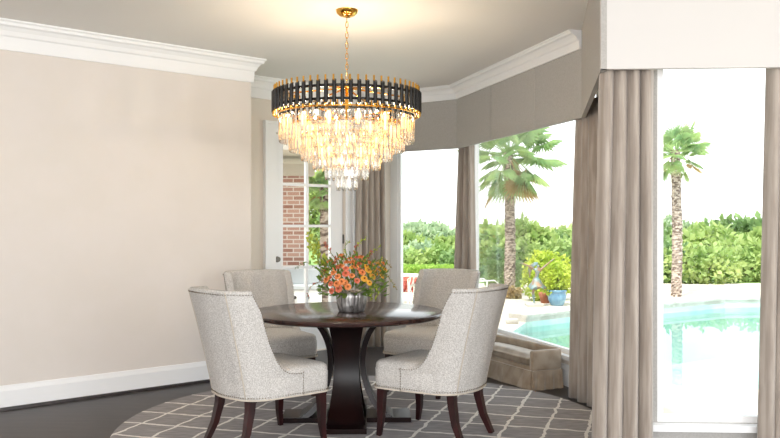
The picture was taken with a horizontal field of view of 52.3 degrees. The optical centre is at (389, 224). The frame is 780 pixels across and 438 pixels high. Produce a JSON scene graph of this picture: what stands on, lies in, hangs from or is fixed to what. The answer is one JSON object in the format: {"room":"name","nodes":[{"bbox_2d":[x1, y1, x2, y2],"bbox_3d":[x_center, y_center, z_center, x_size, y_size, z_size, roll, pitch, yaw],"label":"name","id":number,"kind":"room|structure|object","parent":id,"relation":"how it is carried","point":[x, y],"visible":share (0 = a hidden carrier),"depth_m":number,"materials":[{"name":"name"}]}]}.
{"room":"dining room","nodes":[
{"label":"dining room","id":0,"kind":"room"},
{"bbox_2d":[0,49,250,385],"bbox_3d":[-2.678,0.071,6.067,3.600,3.370,0.160,0,0,-40],"label":"wall","id":1,"kind":"structure","parent":0,"point":[125,190],"depth_m":6.34,"materials":[{"name":"paint"}]},
{"bbox_2d":[0,361,209,407],"bbox_3d":[-2.845,1.266,6.278,3.618,0.180,0.734,0,0,-40],"label":"baseboard","id":2,"kind":"structure","parent":1,"relation":"attached to","point":[87,385],"depth_m":6.27,"materials":[{"name":"white"}]},
{"bbox_2d":[0,379,209,410],"bbox_3d":[-2.833,1.345,6.277,3.634,0.022,0.750,0,0,-40],"label":"trim","id":3,"kind":"structure","parent":1,"relation":"attached to","point":[206,380],"depth_m":6.26,"materials":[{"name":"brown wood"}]},
{"bbox_2d":[0,17,266,82],"bbox_3d":[-2.786,-1.389,6.273,3.701,0.210,0.817,0,0,-40],"label":"trim","id":4,"kind":"structure","parent":1,"relation":"attached to","point":[15,35],"depth_m":6.35,"materials":[{"name":"white"}]},
{"bbox_2d":[0,0,587,91],"bbox_3d":[-0.196,-1.594,3.092,7.813,0.200,12.584,0,0,0],"label":"ceiling","id":5,"kind":"structure","parent":0,"point":[426,43],"depth_m":6.01,"materials":[{"name":"white paint"}]},
{"bbox_2d":[271,7,421,190],"bbox_3d":[-0.300,-0.867,5.530,1.038,1.255,1.038,0,0,-15],"label":"crystal chandelier","id":6,"kind":"object","parent":5,"relation":"hanging from","point":[283,97],"visible":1,"depth_m":5.34,"materials":[{"name":"gold metal"}]},
{"bbox_2d":[378,0,779,152],"bbox_3d":[1.087,-1.159,6.145,2.097,0.670,6.361,0,0,-33],"label":"window valance","id":7,"kind":"object","parent":5,"relation":"attached to","point":[616,34],"visible":0.7,"depth_m":4.20,"materials":[{"name":"fabric"}]},
{"bbox_2d":[355,135,386,347],"bbox_3d":[-0.213,0.176,8.818,0.373,2.340,0.118,0,0,-18],"label":"window curtain","id":8,"kind":"object","parent":7,"relation":"hanging from","point":[370,209],"visible":0.48,"depth_m":8.81,"materials":[{"name":"fabric"}]},
{"bbox_2d":[454,145,475,269],"bbox_3d":[0.802,0.176,8.566,0.336,2.340,0.136,0,0,40],"label":"window curtain","id":9,"kind":"object","parent":7,"relation":"hanging from","point":[465,228],"visible":0.63,"depth_m":8.53,"materials":[{"name":"fabric"}]},
{"bbox_2d":[568,97,597,406],"bbox_3d":[1.499,0.191,6.080,0.148,2.310,0.461,0,0,-13],"label":"window curtain","id":10,"kind":"object","parent":7,"relation":"hanging from","point":[586,129],"visible":0.8,"depth_m":6.06,"materials":[{"name":"fabric"}]},
{"bbox_2d":[591,70,653,437],"bbox_3d":[1.258,0.191,4.279,0.335,2.310,0.104,0,0,4],"label":"window curtain","id":11,"kind":"object","parent":7,"relation":"hanging from","point":[622,373],"visible":0.91,"depth_m":4.27,"materials":[{"name":"fabric"}]},
{"bbox_2d":[757,68,779,437],"bbox_3d":[2.199,0.191,4.223,0.480,2.310,0.097,0,0,0],"label":"window curtain","id":12,"kind":"object","parent":7,"relation":"hanging from","point":[768,419],"visible":0.95,"depth_m":4.22,"materials":[{"name":"fabric"}]},
{"bbox_2d":[0,346,591,437],"bbox_3d":[-0.144,1.546,3.032,7.710,0.380,12.465,0,0,0],"label":"floor","id":13,"kind":"structure","parent":0,"point":[100,417],"depth_m":5.81,"materials":[{"name":"brown wood"}]},
{"bbox_2d":[110,376,591,437],"bbox_3d":[-0.150,1.349,5.420,3.340,0.013,3.340,0,0,0],"label":"round rug","id":14,"kind":"object","parent":13,"relation":"on","point":[513,412],"visible":0.66,"depth_m":5.51,"materials":[{"name":"carpet"}]},
{"bbox_2d":[188,286,328,437],"bbox_3d":[-0.835,0.862,4.920,0.773,0.972,0.596,0,0,-41],"label":"dining chair","id":15,"kind":"object","parent":14,"relation":"on","point":[242,364],"visible":1,"depth_m":4.67,"materials":[{"name":"beige"}]},
{"bbox_2d":[274,353,326,373],"bbox_3d":[-0.763,0.872,4.984,0.567,0.066,0.560,0,0,-41],"label":"seat cushion","id":16,"kind":"object","parent":15,"relation":"on","point":[287,364],"depth_m":4.88,"materials":[{"name":"fabric"}]},
{"bbox_2d":[223,269,317,402],"bbox_3d":[-0.991,0.862,6.411,0.596,0.972,0.773,0,0,-31],"label":"dining chair","id":17,"kind":"object","parent":14,"relation":"on","point":[269,287],"visible":0.5,"depth_m":6.62,"materials":[{"name":"beige fabric"}]},
{"bbox_2d":[265,327,315,344],"bbox_3d":[-0.942,0.872,6.330,0.560,0.066,0.567,0,0,-31],"label":"seat cushion","id":18,"kind":"object","parent":17,"relation":"on","point":[276,335],"depth_m":6.17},
{"bbox_2d":[260,302,441,434],"bbox_3d":[-0.300,0.969,5.530,1.344,0.745,1.344,0,0,0],"label":"pedestal table","id":19,"kind":"object","parent":14,"relation":"on","point":[347,412],"visible":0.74,"depth_m":5.38,"materials":[{"name":"brown wood"}]},
{"bbox_2d":[336,290,366,311],"bbox_3d":[-0.266,0.527,5.500,0.218,0.138,0.218,0,0,0],"label":"vase","id":20,"kind":"object","parent":19,"relation":"on","point":[351,303],"visible":0.88,"depth_m":5.42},
{"bbox_2d":[306,280,344,296],"bbox_3d":[-0.432,0.432,5.466,0.292,0.123,0.038,0,0,-16],"label":"leafy sprig","id":21,"kind":"object","parent":20,"relation":"in","point":[319,280],"visible":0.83,"depth_m":5.44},
{"bbox_2d":[317,280,344,297],"bbox_3d":[-0.397,0.425,5.431,0.216,0.144,0.056,0,0,-25],"label":"leafy sprig","id":22,"kind":"object","parent":20,"relation":"in","point":[321,285],"visible":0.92,"depth_m":5.40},
{"bbox_2d":[335,285,342,292],"bbox_3d":[-0.331,0.432,5.388,0.053,0.053,0.083,0,0,45],"label":"flower","id":23,"kind":"object","parent":20,"relation":"in","point":[338,289],"visible":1,"depth_m":5.37,"materials":[{"name":"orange plant"}]},
{"bbox_2d":[315,251,388,298],"bbox_3d":[-0.259,0.341,5.499,0.518,0.331,0.328,0,0,0],"label":"flower bouquet","id":24,"kind":"object","parent":20,"relation":"in","point":[344,295],"visible":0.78,"depth_m":5.44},
{"bbox_2d":[295,260,344,289],"bbox_3d":[-0.474,0.344,5.432,0.355,0.216,0.048,0,0,-17],"label":"leafy sprig","id":25,"kind":"object","parent":24,"relation":"in","point":[309,260],"visible":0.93,"depth_m":5.41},
{"bbox_2d":[306,230,341,285],"bbox_3d":[-0.444,0.242,5.467,0.275,0.418,0.073,0,0,-6],"label":"leafy sprig","id":26,"kind":"object","parent":24,"relation":"in","point":[314,252],"visible":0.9,"depth_m":5.45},
{"bbox_2d":[313,238,344,286],"bbox_3d":[-0.417,0.269,5.512,0.243,0.365,0.091,0,0,0],"label":"leafy sprig","id":27,"kind":"object","parent":24,"relation":"in","point":[317,245],"visible":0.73,"depth_m":5.50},
{"bbox_2d":[323,241,349,283],"bbox_3d":[-0.368,0.265,5.500,0.188,0.304,0.038,0,0,0],"label":"leafy sprig","id":28,"kind":"object","parent":24,"relation":"in","point":[324,243],"visible":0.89,"depth_m":5.50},
{"bbox_2d":[338,278,345,284],"bbox_3d":[-0.312,0.386,5.352,0.049,0.056,0.073,0,0,37],"label":"flower","id":29,"kind":"object","parent":24,"relation":"in","point":[342,281],"visible":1,"depth_m":5.33,"materials":[{"name":"orange plant"}]},
{"bbox_2d":[342,270,349,279],"bbox_3d":[-0.289,0.340,5.364,0.052,0.069,0.071,0,0,35],"label":"flower","id":30,"kind":"object","parent":24,"relation":"in","point":[346,273],"visible":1,"depth_m":5.34,"materials":[{"name":"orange plant"}]},
{"bbox_2d":[345,284,350,289],"bbox_3d":[-0.274,0.416,5.349,0.044,0.045,0.068,0,0,26],"label":"flower","id":31,"kind":"object","parent":24,"relation":"in","point":[347,286],"visible":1,"depth_m":5.33,"materials":[{"name":"orange plant"}]},
{"bbox_2d":[359,270,365,278],"bbox_3d":[-0.188,0.336,5.396,0.048,0.066,0.062,0,0,4],"label":"flower","id":32,"kind":"object","parent":24,"relation":"in","point":[362,272],"visible":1,"depth_m":5.38,"materials":[{"name":"orange plant"}]},
{"bbox_2d":[361,275,367,282],"bbox_3d":[-0.175,0.372,5.393,0.049,0.061,0.070,0,0,-2],"label":"flower","id":33,"kind":"object","parent":24,"relation":"in","point":[364,278],"visible":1,"depth_m":5.37,"materials":[{"name":"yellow plant"}]},
{"bbox_2d":[357,276,378,300],"bbox_3d":[-0.146,0.430,5.433,0.042,0.163,0.212,0,0,-41],"label":"leafy sprig","id":34,"kind":"object","parent":24,"relation":"in","point":[371,277],"visible":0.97,"depth_m":5.38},
{"bbox_2d":[365,267,371,275],"bbox_3d":[-0.150,0.326,5.427,0.054,0.076,0.068,0,0,-9],"label":"flower","id":35,"kind":"object","parent":24,"relation":"in","point":[367,269],"visible":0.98,"depth_m":5.41,"materials":[{"name":"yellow plant"}]},
{"bbox_2d":[357,244,380,276],"bbox_3d":[-0.153,0.275,5.501,0.183,0.282,0.030,0,0,0],"label":"leafy sprig","id":36,"kind":"object","parent":24,"relation":"in","point":[380,244],"visible":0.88,"depth_m":5.50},
{"bbox_2d":[358,257,391,285],"bbox_3d":[-0.106,0.329,5.500,0.247,0.217,0.038,0,0,8],"label":"leafy sprig","id":37,"kind":"object","parent":24,"relation":"in","point":[382,257],"visible":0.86,"depth_m":5.50,"materials":[{"name":"green plant"}]},
{"bbox_2d":[368,271,396,289],"bbox_3d":[-0.091,0.376,5.459,0.290,0.137,0.031,0,0,13],"label":"leafy sprig","id":38,"kind":"object","parent":24,"relation":"in","point":[374,271],"visible":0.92,"depth_m":5.44,"materials":[{"name":"green plant"}]},
{"bbox_2d":[353,237,365,272],"bbox_3d":[-0.216,0.246,5.506,0.108,0.339,0.034,0,0,-10],"label":"leafy sprig","id":39,"kind":"object","parent":20,"relation":"in","point":[361,240],"visible":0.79,"depth_m":5.51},
{"bbox_2d":[383,268,480,398],"bbox_3d":[0.375,0.862,6.549,0.596,0.972,0.773,0,0,36],"label":"dining chair","id":40,"kind":"object","parent":14,"relation":"on","point":[433,287],"visible":0.46,"depth_m":6.74,"materials":[{"name":"beige fabric"}]},
{"bbox_2d":[384,325,437,342],"bbox_3d":[0.319,0.872,6.471,0.560,0.066,0.567,0,0,36],"label":"seat cushion","id":41,"kind":"object","parent":40,"relation":"on","point":[411,333],"depth_m":6.31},
{"bbox_2d":[374,283,508,437],"bbox_3d":[0.355,0.862,5.088,0.773,0.972,0.596,0,0,33],"label":"dining chair","id":42,"kind":"object","parent":14,"relation":"on","point":[457,362],"visible":1,"depth_m":4.84,"materials":[{"name":"fabric"}]},
{"bbox_2d":[376,349,429,369],"bbox_3d":[0.275,0.872,5.139,0.567,0.066,0.560,0,0,33],"label":"seat cushion","id":43,"kind":"object","parent":42,"relation":"on","point":[415,359],"depth_m":5.00,"materials":[{"name":"fabric"}]},
{"bbox_2d":[487,334,563,390],"bbox_3d":[1.084,1.187,7.010,0.365,0.331,1.065,0,0,-26],"label":"bench","id":44,"kind":"object","parent":13,"relation":"on","point":[525,364],"visible":0.7,"depth_m":6.65,"materials":[{"name":"fabric"}]},
{"bbox_2d":[492,342,531,364],"bbox_3d":[1.057,1.116,7.008,0.250,0.100,0.900,0,0,-26],"label":"cushion","id":45,"kind":"object","parent":44,"relation":"on","point":[508,353],"depth_m":6.88,"materials":[{"name":"fabric"}]},
{"bbox_2d":[251,97,389,350],"bbox_3d":[-0.909,0.071,8.550,2.315,3.370,0.160,0,0,-42],"label":"wall","id":46,"kind":"structure","parent":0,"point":[260,108],"depth_m":8.07,"materials":[{"name":"beige paint"}]},
{"bbox_2d":[276,134,343,348],"bbox_3d":[-0.854,0.201,8.526,0.926,2.290,0.113,0,0,-42],"label":"door","id":47,"kind":"structure","parent":46,"relation":"attached to","point":[335,198],"depth_m":8.54,"materials":[{"name":"white"}]},
{"bbox_2d":[390,152,405,326],"bbox_3d":[0.467,0.071,9.000,1.063,3.370,0.070,0,0,34],"label":"wall","id":48,"kind":"structure","parent":0,"point":[394,164],"depth_m":9.23,"materials":[{"name":"white"}]},
{"bbox_2d":[263,120,355,289],"bbox_3d":[-0.836,0.146,8.481,1.192,2.420,0.050,0,0,-42],"label":"door frame","id":49,"kind":"structure","parent":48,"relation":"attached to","point":[270,128],"depth_m":8.14,"materials":[{"name":"white"}]},
{"bbox_2d":[251,75,378,112],"bbox_3d":[-0.898,-1.389,8.384,2.109,0.210,0.101,0,0,-42],"label":"crown molding","id":50,"kind":"structure","parent":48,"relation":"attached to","point":[262,86],"depth_m":8.12,"materials":[{"name":"white"}]},
{"bbox_2d":[398,152,402,302],"bbox_3d":[0.464,0.015,8.960,1.023,2.218,0.120,0,0,34],"label":"window","id":51,"kind":"structure","parent":48,"relation":"in","point":[400,156],"depth_m":9.21,"materials":[{"name":"white"}]},
{"bbox_2d":[390,326,568,386],"bbox_3d":[1.223,1.266,6.348,1.945,0.180,6.228,0,0,-33],"label":"baseboard","id":52,"kind":"structure","parent":48,"relation":"attached to","point":[565,368],"depth_m":6.71,"materials":[{"name":"white"}]},
{"bbox_2d":[497,90,597,364],"bbox_3d":[1.316,0.071,7.404,0.070,3.370,2.683,0,0,-17],"label":"wall","id":53,"kind":"structure","parent":0,"point":[562,360],"depth_m":6.75,"materials":[{"name":"beige paint"}]},
{"bbox_2d":[377,29,581,104],"bbox_3d":[0.833,-1.423,7.705,0.592,0.143,3.432,0,0,-28],"label":"trim","id":54,"kind":"structure","parent":53,"relation":"attached to","point":[569,41],"depth_m":7.20,"materials":[{"name":"white"}]},
{"bbox_2d":[474,93,596,360],"bbox_3d":[1.265,0.015,7.452,0.120,2.218,2.623,0,0,-17],"label":"window","id":55,"kind":"structure","parent":53,"relation":"in","point":[564,356],"depth_m":8.62,"materials":[{"name":"white"}]},
{"bbox_2d":[653,70,756,437],"bbox_3d":[2.537,0.071,4.403,2.361,3.370,0.160,0,0,3],"label":"wall","id":56,"kind":"structure","parent":0,"point":[655,434],"depth_m":4.38,"materials":[{"name":"paint"}]},
{"bbox_2d":[653,69,757,432],"bbox_3d":[2.287,0.015,4.337,1.750,2.218,0.120,0,0,3],"label":"window","id":57,"kind":"structure","parent":56,"relation":"in","point":[726,426],"depth_m":4.39,"materials":[{"name":"white"}]},
{"label":"outside","id":58,"kind":"structure","parent":0,"visible":0},
{"bbox_2d":[309,251,760,282],"bbox_3d":[0.000,1.906,87.000,300.000,0.300,126.000,0,0,0],"label":"lawn","id":59,"kind":"structure","parent":58,"point":[310,253],"depth_m":25.61,"materials":[{"name":"green plant"}]},
{"bbox_2d":[403,229,425,253],"bbox_3d":[0.500,1.175,44.049,3.859,1.997,3.246,0,0,0],"label":"tree","id":60,"kind":"object","parent":59,"relation":"on","point":[407,236],"visible":0.14,"depth_m":43.30,"materials":[{"name":"green plant"}]},
{"bbox_2d":[403,245,428,264],"bbox_3d":[0.544,1.328,28.044,2.138,1.266,1.864,0,0,0],"label":"shrub","id":61,"kind":"object","parent":59,"relation":"on","point":[412,256],"visible":0.34,"depth_m":27.59,"materials":[{"name":"green plant"}]},
{"bbox_2d":[403,239,433,255],"bbox_3d":[1.240,1.226,28.988,1.926,1.516,1.666,0,0,-29],"label":"shrub","id":62,"kind":"object","parent":59,"relation":"on","point":[426,243],"visible":0.11,"depth_m":28.83,"materials":[{"name":"green plant"}]},
{"bbox_2d":[403,220,442,240],"bbox_3d":[1.412,0.926,49.980,4.312,2.525,3.231,0,0,0],"label":"tree","id":63,"kind":"object","parent":59,"relation":"on","point":[413,226],"visible":0.2,"depth_m":49.58,"materials":[{"name":"green plant"}]},
{"bbox_2d":[409,218,454,236],"bbox_3d":[2.681,0.844,52.030,3.924,2.692,2.840,0,0,-17],"label":"tree","id":64,"kind":"object","parent":59,"relation":"on","point":[445,229],"visible":0.1,"depth_m":51.64,"materials":[{"name":"green plant"}]},
{"bbox_2d":[419,242,454,264],"bbox_3d":[1.795,1.269,28.056,1.918,1.389,1.816,0,0,0],"label":"shrub","id":65,"kind":"object","parent":59,"relation":"on","point":[435,250],"visible":0.28,"depth_m":27.76,"materials":[{"name":"green plant"}]},
{"bbox_2d":[420,233,454,248],"bbox_3d":[3.081,1.325,42.009,3.405,1.887,3.169,0,0,0],"label":"tree","id":66,"kind":"object","parent":59,"relation":"on","point":[450,239],"visible":0.14,"depth_m":41.55,"materials":[{"name":"green plant"}]},
{"bbox_2d":[437,246,454,264],"bbox_3d":[2.449,1.277,27.011,1.825,1.426,1.893,0,0,0],"label":"shrub","id":67,"kind":"object","parent":59,"relation":"on","point":[447,259],"visible":0.08,"depth_m":26.80,"materials":[{"name":"green plant"}]},
{"bbox_2d":[452,218,503,244],"bbox_3d":[4.726,0.878,39.863,3.220,2.579,3.073,0,0,0],"label":"tree","id":68,"kind":"object","parent":59,"relation":"on","point":[482,227],"visible":0.07,"depth_m":39.36,"materials":[{"name":"green plant"}]},
{"bbox_2d":[479,240,501,278],"bbox_3d":[3.171,1.222,25.963,1.760,1.523,1.805,0,0,0],"label":"shrub","id":69,"kind":"object","parent":59,"relation":"on","point":[485,245],"visible":0.12,"depth_m":25.66,"materials":[{"name":"green plant"}]},
{"bbox_2d":[479,225,502,244],"bbox_3d":[5.446,0.986,37.958,3.073,2.371,3.068,0,0,0],"label":"tree","id":70,"kind":"object","parent":59,"relation":"on","point":[484,237],"visible":0.02,"depth_m":37.37,"materials":[{"name":"green plant"}]},
{"bbox_2d":[479,245,520,277],"bbox_3d":[3.541,1.279,24.987,1.528,1.358,1.872,0,0,0],"label":"shrub","id":71,"kind":"object","parent":59,"relation":"on","point":[499,252],"visible":0.17,"depth_m":24.74,"materials":[{"name":"green plant"}]},
{"bbox_2d":[484,211,564,247],"bbox_3d":[6.100,0.730,35.947,3.733,2.803,2.816,0,0,0],"label":"tree","id":72,"kind":"object","parent":59,"relation":"on","point":[536,233],"visible":0.29,"depth_m":35.34,"materials":[{"name":"green plant"}]},
{"bbox_2d":[500,233,548,281],"bbox_3d":[4.144,1.101,24.977,1.782,1.742,1.791,0,0,0],"label":"shrub","id":73,"kind":"object","parent":59,"relation":"on","point":[522,248],"visible":0.22,"depth_m":24.64,"materials":[{"name":"green plant"}]},
{"bbox_2d":[527,235,566,277],"bbox_3d":[5.035,1.138,26.034,2.022,1.618,1.712,0,0,0],"label":"shrub","id":74,"kind":"object","parent":59,"relation":"on","point":[550,244],"visible":0.06,"depth_m":25.76,"materials":[{"name":"green plant"}]},
{"bbox_2d":[546,234,571,266],"bbox_3d":[5.848,1.115,26.055,1.940,1.692,1.748,0,0,0],"label":"shrub","id":75,"kind":"object","parent":59,"relation":"on","point":[566,247],"visible":0.15,"depth_m":25.80,"materials":[{"name":"green plant"}]},
{"bbox_2d":[550,222,571,228],"bbox_3d":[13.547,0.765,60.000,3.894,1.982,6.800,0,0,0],"label":"house","id":76,"kind":"structure","parent":59,"relation":"on","point":[567,224],"depth_m":59.42,"materials":[{"name":"beige paint"}]},
{"bbox_2d":[550,228,571,241],"bbox_3d":[7.591,1.123,37.990,3.200,2.151,2.872,0,0,0],"label":"tree","id":77,"kind":"object","parent":59,"relation":"on","point":[561,236],"visible":0.02,"depth_m":37.52,"materials":[{"name":"green plant"}]},
{"bbox_2d":[557,225,571,241],"bbox_3d":[10.031,0.824,38.068,4.593,2.587,3.318,0,0,0],"label":"tree","id":78,"kind":"object","parent":59,"relation":"on","point":[563,229],"visible":0.02,"depth_m":38.29,"materials":[{"name":"green plant"}]},
{"bbox_2d":[663,222,671,245],"bbox_3d":[11.311,0.918,36.017,4.357,2.450,3.301,0,0,0],"label":"tree","id":79,"kind":"object","parent":59,"relation":"on","point":[668,231],"visible":0.03,"depth_m":35.69,"materials":[{"name":"green plant"}]},
{"bbox_2d":[663,234,700,281],"bbox_3d":[8.345,1.130,24.851,2.710,1.699,1.774,0,0,0],"label":"shrub","id":80,"kind":"object","parent":59,"relation":"on","point":[667,242],"visible":0.08,"depth_m":24.53,"materials":[{"name":"green plant"}]},
{"bbox_2d":[663,214,701,230],"bbox_3d":[15.561,0.719,44.144,4.704,2.869,3.253,0,0,0],"label":"tree","id":81,"kind":"object","parent":59,"relation":"on","point":[667,219],"visible":0.05,"depth_m":43.61,"materials":[{"name":"green plant"}]},
{"bbox_2d":[663,240,747,284],"bbox_3d":[9.322,1.189,24.049,2.777,1.510,1.740,0,0,0],"label":"shrub","id":82,"kind":"object","parent":59,"relation":"on","point":[700,271],"visible":0.84,"depth_m":23.66,"materials":[{"name":"green plant"}]},
{"bbox_2d":[670,220,747,259],"bbox_3d":[14.273,0.956,36.004,4.277,2.398,3.360,0,0,0],"label":"tree","id":83,"kind":"object","parent":59,"relation":"on","point":[711,233],"visible":0.35,"depth_m":35.22,"materials":[{"name":"green plant"}]},
{"bbox_2d":[693,210,761,234],"bbox_3d":[16.527,0.755,37.992,4.721,2.974,3.224,0,0,0],"label":"tree","id":84,"kind":"object","parent":59,"relation":"on","point":[740,224],"visible":0.16,"depth_m":37.58,"materials":[{"name":"green plant"}]},
{"bbox_2d":[704,235,761,281],"bbox_3d":[11.172,1.109,24.927,3.032,1.619,1.924,0,0,0],"label":"shrub","id":85,"kind":"object","parent":59,"relation":"on","point":[750,272],"visible":0.48,"depth_m":24.60,"materials":[{"name":"green plant"}]},
{"bbox_2d":[736,226,761,259],"bbox_3d":[17.261,0.958,35.914,4.120,2.447,3.271,0,0,0],"label":"tree","id":86,"kind":"object","parent":59,"relation":"on","point":[757,232],"visible":0.07,"depth_m":35.54,"materials":[{"name":"green plant"}]},
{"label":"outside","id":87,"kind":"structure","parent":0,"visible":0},
{"bbox_2d":[403,283,760,413],"bbox_3d":[0.000,1.756,7.000,120.000,0.001,34.000,0,0,0],"label":"ground","id":88,"kind":"structure","parent":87,"point":[676,399],"depth_m":8.49,"materials":[{"name":"concrete"}]},
{"bbox_2d":[283,176,308,265],"bbox_3d":[-1.464,0.526,11.500,0.540,2.460,0.400,0,0,0],"label":"brick pier","id":89,"kind":"structure","parent":88,"relation":"on","point":[293,196],"depth_m":11.30,"materials":[{"name":"brick"}]},
{"bbox_2d":[283,164,314,176],"bbox_3d":[-1.700,-0.774,11.150,1.250,0.160,0.300,0,0,-14],"label":"trim","id":90,"kind":"structure","parent":89,"relation":"attached to","point":[288,169],"depth_m":11.10,"materials":[{"name":"beige paint"}]},
{"bbox_2d":[283,268,322,302],"bbox_3d":[-1.253,1.171,10.736,0.660,1.170,0.577,0,0,0],"label":"base cabinet","id":91,"kind":"object","parent":88,"relation":"on","point":[297,275],"visible":0.18,"depth_m":10.77,"materials":[{"name":"white"}]},
{"bbox_2d":[283,268,320,283],"bbox_3d":[-1.253,0.696,10.870,0.600,0.220,0.200,0,0,0],"label":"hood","id":92,"kind":"object","parent":91,"relation":"attached to","point":[297,275],"depth_m":10.77,"materials":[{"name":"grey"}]},
{"bbox_2d":[293,282,322,289],"bbox_3d":[-1.253,0.826,10.750,0.660,0.060,0.550,0,0,0],"label":"countertop","id":93,"kind":"structure","parent":91,"relation":"on","point":[296,286],"depth_m":10.48,"materials":[{"name":"grey"}]},
{"bbox_2d":[309,169,322,264],"bbox_3d":[-1.818,0.066,20.023,1.451,3.381,1.102,0,0,0],"label":"tree","id":94,"kind":"object","parent":88,"relation":"on","point":[313,214],"visible":0.21,"depth_m":19.74,"materials":[{"name":"green plant"}]},
{"bbox_2d":[315,215,319,260],"bbox_3d":[-1.119,0.547,14.996,0.622,2.418,0.537,0,0,0],"label":"shrub","id":95,"kind":"object","parent":88,"relation":"on","point":[318,218],"visible":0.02,"depth_m":14.93,"materials":[{"name":"green plant"}]},
{"bbox_2d":[309,168,327,301],"bbox_3d":[-1.172,0.343,13.473,1.046,2.825,0.974,0,0,0],"label":"fan palm","id":96,"kind":"object","parent":88,"relation":"on","point":[321,201],"visible":0.43,"depth_m":13.43,"materials":[{"name":"green plant"}]},
{"bbox_2d":[403,273,416,291],"bbox_3d":[0.641,1.532,21.201,1.097,0.506,1.143,0,0,0],"label":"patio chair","id":97,"kind":"object","parent":88,"relation":"on","point":[405,287],"visible":0.27,"depth_m":20.81,"materials":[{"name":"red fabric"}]},
{"bbox_2d":[403,273,417,303],"bbox_3d":[0.338,1.437,17.898,0.740,0.651,0.740,0,0,0],"label":"patio table","id":98,"kind":"object","parent":88,"relation":"on","point":[404,274],"visible":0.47,"depth_m":17.84,"materials":[{"name":"white metal"}]},
{"bbox_2d":[407,276,417,303],"bbox_3d":[0.764,1.416,17.880,0.644,0.685,0.546,0,0,16],"label":"patio chair","id":99,"kind":"object","parent":88,"relation":"on","point":[413,284],"visible":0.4,"depth_m":17.71,"materials":[{"name":"white metal"}]},
{"bbox_2d":[403,263,453,273],"bbox_3d":[1.234,1.483,23.950,2.498,0.676,1.000,0,0,0],"label":"clipped hedge","id":100,"kind":"object","parent":88,"relation":"on","point":[413,268],"visible":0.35,"depth_m":23.61,"materials":[{"name":"green plant"}]},
{"bbox_2d":[479,278,498,286],"bbox_3d":[1.787,1.191,16.574,0.793,1.135,0.546,0,0,-18],"label":"patio chair","id":101,"kind":"object","parent":88,"relation":"on","point":[484,280],"visible":0.12,"depth_m":16.43,"materials":[{"name":"white metal"}]},
{"bbox_2d":[482,259,524,286],"bbox_3d":[3.220,1.393,22.757,1.230,0.851,0.974,0,0,0],"label":"clipped hedge","id":102,"kind":"object","parent":88,"relation":"on","point":[493,269],"visible":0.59,"depth_m":22.39,"materials":[{"name":"green plant"}]},
{"bbox_2d":[505,318,518,323],"bbox_3d":[2.175,1.716,14.173,0.220,0.100,0.160,0,0,0],"label":"rock","id":103,"kind":"object","parent":88,"relation":"on","point":[508,320],"visible":0.99,"depth_m":14.10,"materials":[{"name":"stone"}]},
{"bbox_2d":[456,127,567,286],"bbox_3d":[2.934,-0.608,19.441,2.706,4.729,2.689,0,0,0],"label":"fan palm","id":104,"kind":"object","parent":88,"relation":"on","point":[513,185],"visible":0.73,"depth_m":19.06,"materials":[{"name":"green plant"}]},
{"bbox_2d":[506,285,522,298],"bbox_3d":[2.932,1.626,19.006,0.506,0.412,0.388,0,0,0],"label":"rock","id":105,"kind":"object","parent":88,"relation":"on","point":[512,293],"visible":0.87,"depth_m":18.93,"materials":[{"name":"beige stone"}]},
{"bbox_2d":[520,259,553,306],"bbox_3d":[3.179,1.240,17.205,0.635,1.033,0.446,0,0,32],"label":"statue","id":106,"kind":"object","parent":88,"relation":"on","point":[536,283],"visible":1,"depth_m":17.20,"materials":[{"name":"metal"}]},
{"bbox_2d":[538,292,548,302],"bbox_3d":[3.490,1.636,17.898,0.300,0.240,0.300,0,0,0],"label":"clay pot","id":107,"kind":"object","parent":88,"relation":"on","point":[543,297],"visible":0.66,"depth_m":17.80,"materials":[{"name":"brown ceramic"}]},
{"bbox_2d":[519,248,570,300],"bbox_3d":[3.689,1.214,18.558,1.485,1.347,0.931,0,0,-34],"label":"shrub","id":108,"kind":"object","parent":88,"relation":"on","point":[543,255],"visible":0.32,"depth_m":18.39,"materials":[{"name":"green plant"}]},
{"bbox_2d":[547,289,566,305],"bbox_3d":[3.643,1.583,17.342,0.430,0.345,0.430,0,0,0],"label":"glazed pot","id":109,"kind":"object","parent":88,"relation":"on","point":[557,297],"visible":0.91,"depth_m":17.18,"materials":[{"name":"blue ceramic"}]},
{"bbox_2d":[539,259,570,295],"bbox_3d":[3.639,1.247,17.372,0.871,1.020,0.582,0,0,0],"label":"potted shrub","id":110,"kind":"object","parent":109,"relation":"in","point":[555,277],"visible":0.92,"depth_m":17.24,"materials":[{"name":"green plant"}]},
{"bbox_2d":[513,303,759,388],"bbox_3d":[6.225,2.356,13.100,8.550,1.200,10.200,0,0,0],"label":"swimming pool","id":111,"kind":"object","parent":88,"relation":"in","point":[705,346],"visible":0.21,"depth_m":16.98,"materials":[{"name":"liquid"}]},
{"bbox_2d":[508,295,759,321],"bbox_3d":[6.202,1.691,16.883,9.151,0.130,1.391,0,0,-26],"label":"pool coping","id":112,"kind":"object","parent":111,"relation":"on","point":[555,313],"visible":0.62,"depth_m":16.90,"materials":[{"name":"stone"}]},
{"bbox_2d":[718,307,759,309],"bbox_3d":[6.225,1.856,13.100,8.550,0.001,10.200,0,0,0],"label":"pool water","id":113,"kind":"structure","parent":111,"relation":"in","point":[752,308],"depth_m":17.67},
{"bbox_2d":[663,120,711,296],"bbox_3d":[7.010,-0.411,19.493,1.759,4.334,1.716,0,0,0],"label":"fan palm","id":114,"kind":"object","parent":88,"relation":"on","point":[683,137],"visible":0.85,"depth_m":19.39,"materials":[{"name":"green plant"}]},
{"bbox_3d":[0.059,0.256,10.400,0.300,3.000,0.300,0,0,0],"label":"porch column","id":115,"kind":"structure","parent":88,"relation":"on","visible":0},
{"bbox_2d":[283,145,325,168],"bbox_3d":[-2.900,-1.064,11.600,5.200,0.200,3.400,0,0,-11],"label":"ceiling","id":116,"kind":"structure","parent":115,"relation":"on","point":[288,158],"depth_m":11.36,"materials":[{"name":"beige paint"}]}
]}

